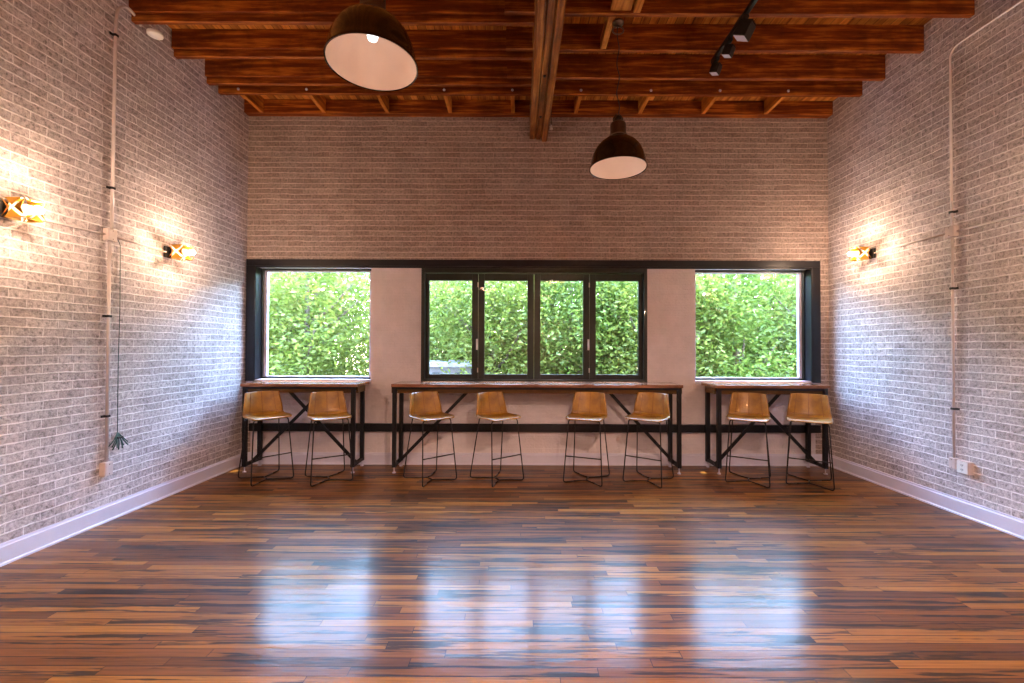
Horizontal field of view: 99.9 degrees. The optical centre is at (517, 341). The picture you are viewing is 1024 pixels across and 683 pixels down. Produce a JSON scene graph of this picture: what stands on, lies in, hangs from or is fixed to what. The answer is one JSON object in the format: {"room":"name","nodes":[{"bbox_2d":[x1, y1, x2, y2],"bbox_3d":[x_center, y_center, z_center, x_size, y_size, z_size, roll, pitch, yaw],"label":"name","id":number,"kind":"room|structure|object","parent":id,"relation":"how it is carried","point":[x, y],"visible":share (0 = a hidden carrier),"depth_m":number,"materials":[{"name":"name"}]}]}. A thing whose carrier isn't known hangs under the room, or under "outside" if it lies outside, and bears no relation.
{"room":"cafe","nodes":[
{"label":"cafe","id":0,"kind":"room"},
{"bbox_2d":[0,0,248,543],"bbox_3d":[-3.662,-0.842,0.885,0.220,4.920,9.755,0,-1,1],"label":"wall","id":1,"kind":"structure","parent":0,"point":[181,145],"depth_m":3.68,"materials":[{"name":"brick"}]},
{"bbox_2d":[0,197,45,222],"bbox_3d":[-3.382,-0.900,2.941,0.265,0.155,0.155,0,-1,0],"label":"wall sconce","id":2,"kind":"object","parent":1,"relation":"attached to","point":[11,210],"visible":1,"depth_m":2.92,"materials":[{"name":"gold metal"}]},
{"bbox_2d":[9,205,34,214],"bbox_3d":[-3.381,-0.900,2.941,0.134,0.068,0.068,0,-1,0],"label":"diffuser","id":3,"kind":"object","parent":2,"relation":"attached to","point":[27,209],"depth_m":2.92,"materials":[{"name":"white glass"}]},
{"bbox_2d":[21,215,104,234],"bbox_3d":[-3.491,-0.900,3.329,0.016,0.036,0.596,0,-1,1],"label":"conduit pipe","id":4,"kind":"object","parent":1,"relation":"attached to","point":[42,219],"visible":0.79,"depth_m":3.34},
{"bbox_2d":[99,461,112,476],"bbox_3d":[-3.484,1.079,3.642,0.057,0.115,0.075,0,-1,0],"label":"outlet box","id":5,"kind":"object","parent":1,"relation":"attached to","point":[105,468],"visible":1,"depth_m":3.61,"materials":[{"name":"white plastic"}]},
{"bbox_2d":[101,241,111,461],"bbox_3d":[-3.490,0.084,3.659,0.037,1.870,0.070,0,-1,0],"label":"conduit pipe","id":6,"kind":"object","parent":1,"relation":"attached to","point":[106,416],"visible":1,"depth_m":3.65,"materials":[{"name":"beige metal"}]},
{"bbox_2d":[103,228,116,241],"bbox_3d":[-3.479,-0.908,3.671,0.052,0.100,0.085,0,-1,0],"label":"junction box","id":7,"kind":"object","parent":1,"relation":"attached to","point":[110,235],"visible":1,"depth_m":3.65,"materials":[{"name":"white plastic"}]},
{"bbox_2d":[109,240,128,449],"bbox_3d":[-3.484,0.028,3.761,0.030,1.829,0.188,0,-1,0],"label":"hanging cable","id":8,"kind":"object","parent":1,"relation":"attached to","point":[118,436],"visible":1,"depth_m":3.76,"materials":[{"name":"black plastic"}]},
{"bbox_2d":[0,454,241,566],"bbox_3d":[-3.548,1.423,0.732,0.028,0.148,9.502,0,-1,1],"label":"baseboard","id":9,"kind":"structure","parent":1,"relation":"attached to","point":[12,550],"depth_m":3.62,"materials":[{"name":"white paint"}]},
{"bbox_2d":[106,5,142,228],"bbox_3d":[-3.476,-1.971,3.808,0.041,2.013,0.288,0,-1,4],"label":"conduit pipe","id":10,"kind":"object","parent":1,"relation":"attached to","point":[115,35],"visible":0.99,"depth_m":3.70,"materials":[{"name":"beige metal"}]},
{"bbox_2d":[117,237,165,251],"bbox_3d":[-3.481,-0.895,3.979,0.016,0.031,0.536,0,-1,1],"label":"conduit pipe","id":11,"kind":"object","parent":1,"relation":"attached to","point":[117,237],"visible":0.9,"depth_m":3.96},
{"bbox_2d":[164,244,194,260],"bbox_3d":[-3.360,-0.888,4.291,0.265,0.155,0.155,0,-1,0],"label":"wall sconce","id":12,"kind":"object","parent":1,"relation":"attached to","point":[173,253],"visible":1,"depth_m":4.27,"materials":[{"name":"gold metal"}]},
{"bbox_2d":[173,249,188,255],"bbox_3d":[-3.359,-0.888,4.291,0.134,0.068,0.068,0,-1,0],"label":"diffuser","id":13,"kind":"object","parent":12,"relation":"attached to","point":[185,252],"depth_m":4.27,"materials":[{"name":"white glass"}]},
{"bbox_2d":[323,0,418,91],"bbox_3d":[-0.827,-2.237,2.458,0.512,1.327,0.512,0,-1,0],"label":"pendant lamp","id":14,"kind":"object","parent":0,"point":[366,45],"visible":1,"depth_m":2.54,"materials":[{"name":"brown metal"}]},
{"bbox_2d":[0,464,1023,682],"bbox_3d":[0.244,1.571,0.755,8.300,0.120,9.950,0,-1,0],"label":"floor","id":15,"kind":"structure","parent":0,"point":[379,575],"depth_m":2.71,"materials":[{"name":"brown wood"}]},
{"bbox_2d":[238,391,293,486],"bbox_3d":[-2.853,1.064,4.876,0.455,0.976,0.439,0,-1,42],"label":"bar stool","id":16,"kind":"object","parent":15,"relation":"on","point":[259,405],"visible":1,"depth_m":4.91,"materials":[{"name":"beige leather"}]},
{"bbox_2d":[240,381,369,472],"bbox_3d":[-2.588,1.028,5.255,1.399,1.058,0.416,0,-1,0],"label":"bar table","id":17,"kind":"object","parent":15,"relation":"on","point":[291,387],"visible":0.98,"depth_m":5.11,"materials":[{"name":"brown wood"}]},
{"bbox_2d":[305,391,352,486],"bbox_3d":[-2.143,1.066,4.876,0.439,0.976,0.455,1,-1,-33],"label":"bar stool","id":18,"kind":"object","parent":15,"relation":"on","point":[323,405],"visible":1,"depth_m":4.94,"materials":[{"name":"beige leather"}]},
{"bbox_2d":[403,391,456,486],"bbox_3d":[-0.996,1.070,4.878,0.439,0.976,0.455,1,-1,-41],"label":"bar stool","id":19,"kind":"object","parent":15,"relation":"on","point":[425,406],"visible":1,"depth_m":4.93,"materials":[{"name":"beige leather"}]},
{"bbox_2d":[470,391,523,486],"bbox_3d":[-0.240,1.073,4.880,0.439,0.976,0.455,1,-1,-38],"label":"bar stool","id":20,"kind":"object","parent":15,"relation":"on","point":[491,406],"visible":1,"depth_m":4.93,"materials":[{"name":"beige leather"}]},
{"bbox_2d":[391,381,682,473],"bbox_3d":[0.222,1.038,5.255,3.470,1.058,0.416,0,-1,0],"label":"bar table","id":21,"kind":"object","parent":15,"relation":"on","point":[465,387],"visible":0.98,"depth_m":5.11,"materials":[{"name":"brown wood"}]},
{"bbox_2d":[563,392,609,486],"bbox_3d":[0.785,1.077,4.889,0.439,0.976,0.455,0,-1,22],"label":"bar stool","id":22,"kind":"object","parent":15,"relation":"on","point":[586,406],"visible":1,"depth_m":4.98,"materials":[{"name":"beige leather"}]},
{"bbox_2d":[623,392,673,487],"bbox_3d":[1.476,1.079,4.863,0.439,0.976,0.455,0,-1,35],"label":"bar stool","id":23,"kind":"object","parent":15,"relation":"on","point":[649,406],"visible":1,"depth_m":4.92,"materials":[{"name":"beige leather"}]},
{"bbox_2d":[725,392,770,487],"bbox_3d":[2.611,1.083,4.876,0.439,0.976,0.455,0,-1,31],"label":"bar stool","id":24,"kind":"object","parent":15,"relation":"on","point":[743,406],"visible":1,"depth_m":4.95,"materials":[{"name":"beige leather"}]},
{"bbox_2d":[701,382,829,474],"bbox_3d":[3.009,1.048,5.255,1.366,1.058,0.416,0,-1,0],"label":"bar table","id":25,"kind":"object","parent":15,"relation":"on","point":[718,388],"visible":0.98,"depth_m":5.11,"materials":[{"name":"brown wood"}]},
{"bbox_2d":[786,393,834,490],"bbox_3d":[3.246,1.084,4.796,0.439,0.976,0.455,0,-1,33],"label":"bar stool","id":26,"kind":"object","parent":15,"relation":"on","point":[802,407],"visible":1,"depth_m":4.86,"materials":[{"name":"beige leather"}]},
{"bbox_2d":[247,116,828,453],"bbox_3d":[0.251,-0.828,5.636,7.493,4.800,0.250,0,-1,0],"label":"wall","id":27,"kind":"structure","parent":0,"point":[401,188],"depth_m":5.52,"materials":[{"name":"brick"}]},
{"bbox_2d":[246,268,370,382],"bbox_3d":[-2.674,-0.212,5.597,1.582,1.479,0.212,0,-1,0],"label":"window","id":28,"kind":"structure","parent":27,"relation":"in","point":[265,271],"depth_m":5.62,"materials":[{"name":"metal"}]},
{"bbox_2d":[244,99,529,116],"bbox_3d":[-1.658,-2.976,5.487,3.616,0.168,0.098,0,-1,0],"label":"joist","id":29,"kind":"object","parent":27,"relation":"attached to","point":[271,107],"depth_m":5.44,"materials":[{"name":"brown wood"}]},
{"bbox_2d":[245,259,820,382],"bbox_3d":[0.193,-0.262,5.546,7.316,1.554,0.155,0,-1,0],"label":"trim","id":30,"kind":"structure","parent":27,"relation":"attached to","point":[812,287],"depth_m":5.48,"materials":[{"name":"paint"}]},
{"bbox_2d":[421,268,646,381],"bbox_3d":[0.207,-0.212,5.563,2.888,1.486,0.160,0,-1,0],"label":"window","id":31,"kind":"structure","parent":27,"relation":"in","point":[478,276],"depth_m":5.54,"materials":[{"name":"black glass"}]},
{"bbox_2d":[248,423,820,432],"bbox_3d":[0.211,1.093,5.455,7.230,0.103,0.064,0,-1,0],"label":"trim","id":32,"kind":"structure","parent":27,"relation":"attached to","point":[370,427],"depth_m":5.43,"materials":[{"name":"black metal"}]},
{"bbox_2d":[248,452,828,465],"bbox_3d":[0.243,1.496,5.468,7.453,0.148,0.028,0,-1,0],"label":"baseboard","id":33,"kind":"structure","parent":27,"relation":"attached to","point":[370,458],"depth_m":5.46,"materials":[{"name":"white paint"}]},
{"bbox_2d":[530,0,566,141],"bbox_3d":[0.262,-2.746,3.784,0.224,0.312,3.498,0,-1,0],"label":"beam","id":34,"kind":"structure","parent":27,"relation":"attached to","point":[549,14],"depth_m":4.01,"materials":[{"name":"brown wood"}]},
{"bbox_2d":[550,100,832,117],"bbox_3d":[2.179,-2.963,5.487,3.609,0.168,0.098,0,-1,0],"label":"beam","id":35,"kind":"structure","parent":27,"relation":"attached to","point":[560,108],"depth_m":5.44,"materials":[{"name":"brown wood"}]},
{"bbox_2d":[695,270,819,383],"bbox_3d":[3.061,-0.193,5.597,1.590,1.479,0.212,0,-1,0],"label":"window","id":36,"kind":"structure","parent":27,"relation":"in","point":[800,378],"depth_m":5.62,"materials":[{"name":"metal"}]},
{"bbox_2d":[168,0,931,100],"bbox_3d":[0.247,-3.202,0.800,7.943,0.175,9.520,0,-1,0],"label":"ceiling","id":37,"kind":"structure","parent":0,"point":[567,20],"depth_m":4.31,"materials":[{"name":"brown wood"}]},
{"bbox_2d":[146,25,163,39],"bbox_3d":[-3.402,-3.006,4.033,0.130,0.289,0.130,0,-1,0],"label":"ceiling sensor","id":38,"kind":"object","parent":37,"relation":"attached to","point":[153,33],"visible":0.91,"depth_m":4.01,"materials":[{"name":"white plastic"}]},
{"bbox_2d":[241,95,262,112],"bbox_3d":[-3.240,-2.982,5.232,0.044,0.172,0.407,0,-1,0],"label":"joist","id":39,"kind":"object","parent":37,"relation":"attached to","point":[256,101],"visible":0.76,"depth_m":5.29,"materials":[{"name":"brown wood"}]},
{"bbox_2d":[308,95,325,112],"bbox_3d":[-2.450,-2.979,5.232,0.044,0.172,0.407,0,-1,0],"label":"joist","id":40,"kind":"object","parent":37,"relation":"attached to","point":[319,100],"visible":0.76,"depth_m":5.29,"materials":[{"name":"brown wood"}]},
{"bbox_2d":[129,0,534,25],"bbox_3d":[-1.671,-3.017,3.868,3.643,0.259,0.123,0,-1,0],"label":"joist","id":41,"kind":"object","parent":37,"relation":"attached to","point":[148,12],"visible":0.98,"depth_m":3.86,"materials":[{"name":"brown wood"}]},
{"bbox_2d":[172,26,532,59],"bbox_3d":[-1.667,-3.011,4.337,3.636,0.259,0.123,0,-1,0],"label":"joist","id":42,"kind":"object","parent":37,"relation":"attached to","point":[515,42],"visible":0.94,"depth_m":4.33,"materials":[{"name":"brown wood"}]},
{"bbox_2d":[205,59,530,86],"bbox_3d":[-1.664,-3.005,4.785,3.628,0.259,0.123,0,-1,0],"label":"joist","id":43,"kind":"object","parent":37,"relation":"attached to","point":[218,72],"visible":0.72,"depth_m":4.77,"materials":[{"name":"brown wood"}]},
{"bbox_2d":[218,86,530,95],"bbox_3d":[-1.662,-2.968,4.996,3.625,0.190,0.061,0,-1,0],"label":"joist","id":44,"kind":"object","parent":37,"relation":"attached to","point":[222,90],"visible":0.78,"depth_m":4.98,"materials":[{"name":"brown wood"}]},
{"bbox_2d":[376,96,388,112],"bbox_3d":[-1.650,-2.976,5.232,0.044,0.172,0.407,0,-1,0],"label":"joist","id":45,"kind":"object","parent":37,"relation":"attached to","point":[384,100],"visible":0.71,"depth_m":5.28,"materials":[{"name":"brown wood"}]},
{"bbox_2d":[444,96,451,112],"bbox_3d":[-0.856,-2.974,5.232,0.044,0.172,0.407,0,-1,0],"label":"joist","id":46,"kind":"object","parent":37,"relation":"attached to","point":[448,100],"visible":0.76,"depth_m":5.27,"materials":[{"name":"brown wood"}]},
{"bbox_2d":[511,96,514,112],"bbox_3d":[-0.065,-2.971,5.232,0.044,0.172,0.407,0,-1,0],"label":"joist","id":47,"kind":"object","parent":37,"relation":"attached to","point":[512,97],"visible":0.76,"depth_m":5.26,"materials":[{"name":"brown wood"}]},
{"bbox_2d":[574,96,581,113],"bbox_3d":[0.730,-2.968,5.232,0.044,0.172,0.407,0,-1,0],"label":"joist","id":48,"kind":"object","parent":37,"relation":"attached to","point":[577,99],"visible":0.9,"depth_m":5.27,"materials":[{"name":"brown wood"}]},
{"bbox_2d":[638,96,650,113],"bbox_3d":[1.540,-2.965,5.232,0.044,0.172,0.407,0,-1,0],"label":"joist","id":49,"kind":"object","parent":37,"relation":"attached to","point":[643,100],"visible":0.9,"depth_m":5.29,"materials":[{"name":"brown wood"}]},
{"bbox_2d":[553,80,861,96],"bbox_3d":[2.183,-2.955,4.995,3.617,0.190,0.061,0,-1,0],"label":"joist","id":50,"kind":"object","parent":37,"relation":"attached to","point":[661,88],"visible":0.91,"depth_m":4.98,"materials":[{"name":"brown wood"}]},
{"bbox_2d":[701,97,717,113],"bbox_3d":[2.340,-2.962,5.232,0.044,0.172,0.407,0,-1,0],"label":"joist","id":51,"kind":"object","parent":37,"relation":"attached to","point":[707,102],"visible":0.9,"depth_m":5.29,"materials":[{"name":"brown wood"}]},
{"bbox_2d":[556,54,884,80],"bbox_3d":[2.185,-2.993,4.699,3.621,0.259,0.045,0,-1,0],"label":"joist","id":52,"kind":"object","parent":37,"relation":"attached to","point":[570,66],"visible":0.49,"depth_m":4.68,"materials":[{"name":"brown wood"}]},
{"bbox_2d":[560,24,923,53],"bbox_3d":[2.188,-2.999,4.259,3.627,0.259,0.045,0,-1,0],"label":"joist","id":53,"kind":"object","parent":37,"relation":"attached to","point":[576,38],"visible":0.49,"depth_m":4.24,"materials":[{"name":"brown wood"}]},
{"bbox_2d":[600,17,614,48],"bbox_3d":[0.838,-2.939,4.026,0.055,0.116,0.414,0,-1,0],"label":"board","id":54,"kind":"object","parent":53,"relation":"attached to","point":[607,27],"visible":0.76,"depth_m":4.03,"materials":[{"name":"brown wood"}]},
{"bbox_2d":[589,18,647,179],"bbox_3d":[0.900,-2.213,3.868,0.512,1.327,0.512,0,-1,0],"label":"pendant lamp","id":55,"kind":"object","parent":54,"relation":"hanging from","point":[619,155],"visible":1,"depth_m":3.84,"materials":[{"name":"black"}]},
{"bbox_2d":[565,0,974,17],"bbox_3d":[2.191,-3.004,3.796,3.634,0.259,0.045,0,-1,0],"label":"joist","id":56,"kind":"object","parent":37,"relation":"attached to","point":[574,8],"visible":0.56,"depth_m":3.77,"materials":[{"name":"brown wood"}]},
{"bbox_2d":[610,0,644,12],"bbox_3d":[0.940,-2.942,3.572,0.260,0.120,0.396,0,-1,0],"label":"board","id":57,"kind":"object","parent":56,"relation":"attached to","point":[616,5],"visible":1,"depth_m":3.71,"materials":[{"name":"brown wood"}]},
{"bbox_2d":[709,0,757,75],"bbox_3d":[1.970,-2.754,3.570,0.188,0.249,1.570,0,-1,0],"label":"track light","id":58,"kind":"object","parent":56,"relation":"attached to","point":[744,27],"visible":1,"depth_m":3.80,"materials":[{"name":"black plastic"}]},
{"bbox_2d":[764,97,784,113],"bbox_3d":[3.130,-2.960,5.232,0.044,0.172,0.407,0,-1,0],"label":"joist","id":59,"kind":"object","parent":37,"relation":"attached to","point":[770,103],"visible":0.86,"depth_m":5.29,"materials":[{"name":"brown wood"}]},
{"bbox_2d":[827,0,1023,519],"bbox_3d":[4.152,-0.814,0.885,0.220,4.920,9.754,0,-1,-1],"label":"wall","id":60,"kind":"structure","parent":0,"point":[890,351],"depth_m":4.10,"materials":[{"name":"brick"}]},
{"bbox_2d":[848,247,875,260],"bbox_3d":[3.852,-0.986,4.843,0.265,0.155,0.155,0,-1,0],"label":"wall sconce","id":61,"kind":"object","parent":60,"relation":"attached to","point":[867,254],"visible":1,"depth_m":4.82,"materials":[{"name":"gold metal"}]},
{"bbox_2d":[854,251,867,256],"bbox_3d":[3.852,-0.986,4.843,0.134,0.068,0.068,0,-1,0],"label":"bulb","id":62,"kind":"object","parent":61,"relation":"attached to","point":[856,253],"depth_m":4.82,"materials":[{"name":"white glass"}]},
{"bbox_2d":[874,234,944,253],"bbox_3d":[3.974,-0.994,4.388,0.014,0.019,0.800,0,-1,-1],"label":"conduit pipe","id":63,"kind":"object","parent":60,"relation":"attached to","point":[941,234],"visible":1,"depth_m":4.34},
{"bbox_2d":[829,454,1023,539],"bbox_3d":[4.022,1.449,0.732,0.028,0.148,9.501,0,-1,-1],"label":"baseboard","id":64,"kind":"structure","parent":60,"relation":"attached to","point":[995,519],"depth_m":4.06,"materials":[{"name":"white paint"}]},
{"bbox_2d":[945,225,958,237],"bbox_3d":[3.974,-1.007,3.943,0.052,0.100,0.085,0,-1,0],"label":"junction box","id":65,"kind":"object","parent":60,"relation":"attached to","point":[950,231],"visible":1,"depth_m":3.92,"materials":[{"name":"white plastic"}]},
{"bbox_2d":[949,457,958,468],"bbox_3d":[3.970,1.108,3.917,0.047,0.100,0.060,0,-1,0],"label":"junction box","id":66,"kind":"object","parent":60,"relation":"attached to","point":[952,461],"visible":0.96,"depth_m":3.90,"materials":[{"name":"white plastic"}]},
{"bbox_2d":[949,237,959,457],"bbox_3d":[3.978,0.053,3.930,0.037,2.010,0.070,0,-1,0],"label":"conduit pipe","id":67,"kind":"object","parent":60,"relation":"attached to","point":[952,287],"visible":1,"depth_m":3.92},
{"bbox_2d":[957,460,973,474],"bbox_3d":[3.966,1.117,3.816,0.056,0.115,0.100,0,-1,0],"label":"outlet box","id":68,"kind":"object","parent":60,"relation":"attached to","point":[965,467],"visible":1,"depth_m":3.79,"materials":[{"name":"white plastic"}]},
{"bbox_2d":[948,0,1023,225],"bbox_3d":[4.001,-1.903,2.507,0.038,1.647,2.965,0,-1,-1],"label":"conduit pipe","id":69,"kind":"object","parent":60,"relation":"attached to","point":[951,212],"visible":1,"depth_m":3.94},
{"bbox_2d":[956,213,1023,231],"bbox_3d":[4.002,-1.003,2.455,0.018,0.053,2.886,0,-1,-1],"label":"conduit pipe","id":70,"kind":"object","parent":60,"relation":"attached to","point":[1019,215],"visible":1,"depth_m":3.61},
{"label":"outside","id":71,"kind":"structure","parent":0,"visible":0},
{"bbox_3d":[-0.020,5.691,39.032,120.000,0.200,61.800,0,-1,0],"label":"lawn","id":72,"kind":"structure","parent":71,"visible":0},
{"bbox_2d":[268,272,369,375],"bbox_3d":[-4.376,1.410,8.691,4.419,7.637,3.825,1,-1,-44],"label":"hedge","id":73,"kind":"object","parent":72,"relation":"on","point":[311,345],"visible":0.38,"depth_m":8.19,"materials":[{"name":"green plant"}]},
{"bbox_2d":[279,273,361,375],"bbox_3d":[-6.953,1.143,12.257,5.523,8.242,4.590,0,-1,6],"label":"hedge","id":74,"kind":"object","parent":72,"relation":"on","point":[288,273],"visible":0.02,"depth_m":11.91,"materials":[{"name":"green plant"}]},
{"bbox_2d":[345,281,506,373],"bbox_3d":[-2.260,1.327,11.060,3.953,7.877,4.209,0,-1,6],"label":"hedge","id":75,"kind":"object","parent":72,"relation":"on","point":[439,315],"visible":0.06,"depth_m":10.27,"materials":[{"name":"green plant"}]},
{"bbox_2d":[429,360,471,373],"bbox_3d":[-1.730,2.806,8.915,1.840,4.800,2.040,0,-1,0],"label":"neighbouring house","id":76,"kind":"structure","parent":72,"relation":"on","point":[453,366],"depth_m":7.99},
{"bbox_2d":[430,281,636,373],"bbox_3d":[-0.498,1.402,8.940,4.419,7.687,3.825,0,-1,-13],"label":"hedge","id":77,"kind":"object","parent":72,"relation":"on","point":[494,352],"visible":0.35,"depth_m":8.27,"materials":[{"name":"green plant"}]},
{"bbox_2d":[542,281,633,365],"bbox_3d":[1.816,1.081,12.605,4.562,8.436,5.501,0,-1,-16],"label":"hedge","id":78,"kind":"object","parent":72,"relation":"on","point":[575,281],"visible":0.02,"depth_m":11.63,"materials":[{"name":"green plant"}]},
{"bbox_2d":[541,274,770,376],"bbox_3d":[2.769,1.488,8.948,4.419,7.537,3.825,0,-1,18],"label":"hedge","id":79,"kind":"object","parent":72,"relation":"on","point":[632,329],"visible":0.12,"depth_m":8.17,"materials":[{"name":"green plant"}]},
{"bbox_2d":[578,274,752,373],"bbox_3d":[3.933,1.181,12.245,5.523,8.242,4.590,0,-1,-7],"label":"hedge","id":80,"kind":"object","parent":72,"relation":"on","point":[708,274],"visible":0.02,"depth_m":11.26,"materials":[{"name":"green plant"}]},
{"bbox_2d":[696,274,796,376],"bbox_3d":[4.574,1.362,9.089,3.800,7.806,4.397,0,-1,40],"label":"hedge","id":81,"kind":"object","parent":72,"relation":"on","point":[758,279],"visible":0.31,"depth_m":8.07,"materials":[{"name":"green plant"}]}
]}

